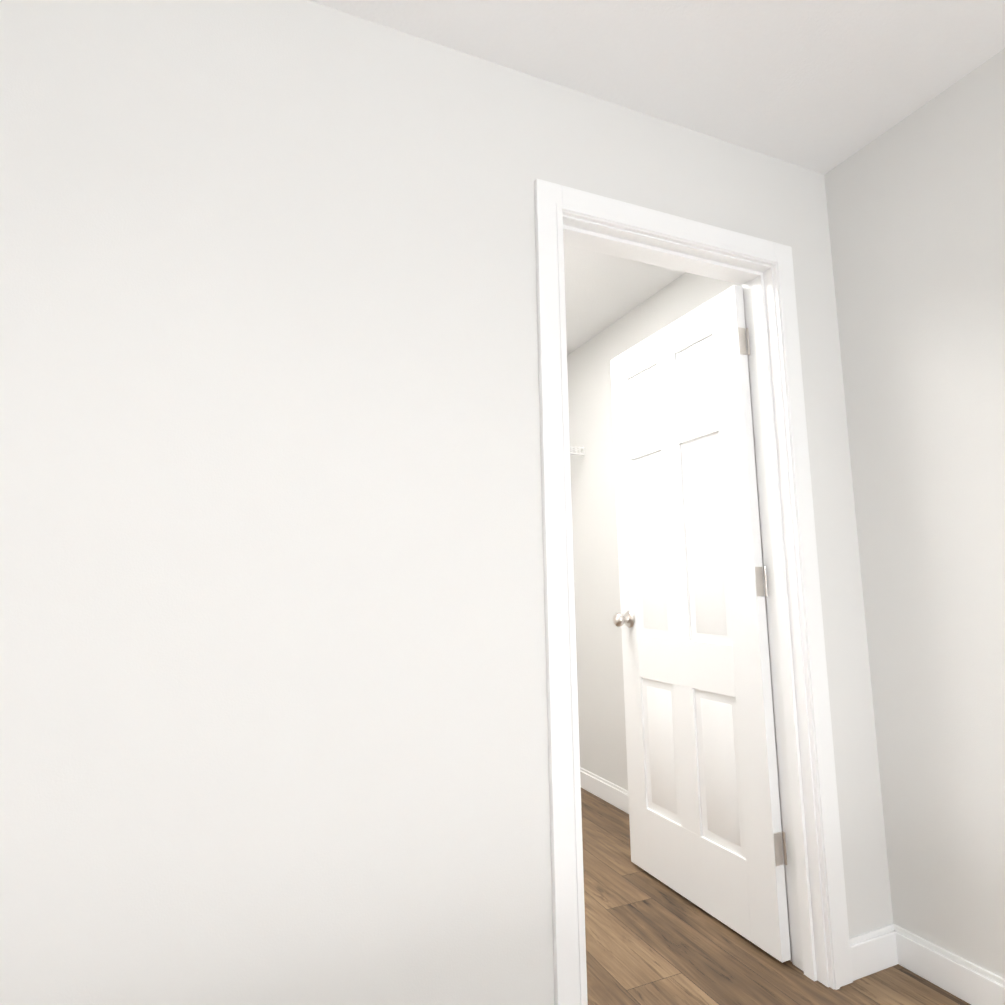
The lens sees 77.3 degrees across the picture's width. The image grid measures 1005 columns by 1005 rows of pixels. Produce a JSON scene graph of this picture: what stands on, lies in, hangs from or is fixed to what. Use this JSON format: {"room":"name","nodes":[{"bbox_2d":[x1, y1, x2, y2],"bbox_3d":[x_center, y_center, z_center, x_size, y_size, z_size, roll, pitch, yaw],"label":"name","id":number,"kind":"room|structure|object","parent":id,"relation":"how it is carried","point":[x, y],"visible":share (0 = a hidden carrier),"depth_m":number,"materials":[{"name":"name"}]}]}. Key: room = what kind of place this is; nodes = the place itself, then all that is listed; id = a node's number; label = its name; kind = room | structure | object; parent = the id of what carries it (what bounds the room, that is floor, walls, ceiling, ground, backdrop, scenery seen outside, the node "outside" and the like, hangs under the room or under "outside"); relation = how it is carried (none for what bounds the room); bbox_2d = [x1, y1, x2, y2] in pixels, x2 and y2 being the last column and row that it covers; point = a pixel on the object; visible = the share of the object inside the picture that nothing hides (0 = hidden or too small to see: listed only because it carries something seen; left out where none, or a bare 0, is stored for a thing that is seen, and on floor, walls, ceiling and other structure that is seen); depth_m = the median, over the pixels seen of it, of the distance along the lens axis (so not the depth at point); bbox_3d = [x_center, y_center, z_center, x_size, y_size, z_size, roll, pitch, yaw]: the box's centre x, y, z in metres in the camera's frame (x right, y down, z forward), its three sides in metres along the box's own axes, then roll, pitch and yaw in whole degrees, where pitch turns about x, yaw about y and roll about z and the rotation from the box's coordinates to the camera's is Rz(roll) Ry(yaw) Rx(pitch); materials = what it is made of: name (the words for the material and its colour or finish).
{"room":"empty bedroom","nodes":[
{"label":"empty bedroom","id":0,"kind":"room"},
{"bbox_2d":[0,0,892,1004],"bbox_3d":[-0.697,0.036,1.246,3.880,2.440,0.110,2,-8,-23],"label":"wall","id":1,"kind":"structure","parent":0,"point":[272,678],"depth_m":1.31,"materials":[{"name":"white paint"}]},
{"bbox_2d":[534,179,852,1004],"bbox_3d":[0.517,0.230,1.673,0.898,2.128,0.019,2,-8,-23],"label":"door frame","id":2,"kind":"structure","parent":1,"relation":"attached to","point":[554,203],"depth_m":1.63,"materials":[{"name":"white wood"}]},
{"bbox_2d":[563,215,828,986],"bbox_3d":[0.492,0.268,1.729,0.780,2.070,0.118,2,-8,-23],"label":"trim","id":3,"kind":"structure","parent":1,"relation":"attached to","point":[804,890],"depth_m":1.76,"materials":[{"name":"white wood"}]},
{"bbox_2d":[610,285,790,962],"bbox_3d":[0.646,0.344,2.250,0.177,2.030,0.745,2,-8,-23],"label":"closet door","id":4,"kind":"structure","parent":1,"relation":"in","point":[707,834],"depth_m":2.15,"materials":[{"name":"white paint"}]},
{"bbox_2d":[309,0,1004,354],"bbox_3d":[-0.940,-1.482,-0.683,6.400,0.060,8.000,2,-8,-23],"label":"ceiling","id":5,"kind":"structure","parent":0,"point":[823,87],"depth_m":1.65,"materials":[{"name":"white paint"}]},
{"bbox_2d":[581,788,970,1004],"bbox_3d":[-0.898,0.995,-1.017,6.400,0.060,8.000,2,-8,-23],"label":"floor","id":6,"kind":"structure","parent":0,"point":[651,939],"depth_m":1.83,"materials":[{"name":"brown wood"}]},
{"bbox_2d":[567,48,1004,978],"bbox_3d":[1.586,-0.037,0.994,0.110,2.440,6.390,2,-8,-23],"label":"wall","id":7,"kind":"structure","parent":0,"point":[915,204],"depth_m":1.78,"materials":[{"name":"white paint"}]},
{"bbox_2d":[580,767,1004,1004],"bbox_3d":[-0.906,0.923,-0.955,5.930,0.100,7.500,2,-8,-23],"label":"baseboard","id":8,"kind":"structure","parent":7,"relation":"attached to","point":[891,945],"depth_m":1.73,"materials":[{"name":"white wood"}]},
{"bbox_3d":[-0.802,0.323,3.358,2.390,2.440,0.110,2,-8,-23],"label":"wall","id":9,"kind":"structure","parent":0,"visible":0},
{"bbox_2d":[570,446,584,455],"bbox_3d":[-0.656,-0.143,3.203,2.253,0.378,0.408,2,-8,-23],"label":"wire closet shelf","id":10,"kind":"object","parent":9,"relation":"attached to","point":[578,454],"depth_m":3.47,"materials":[{"name":"white metal"}]}
]}

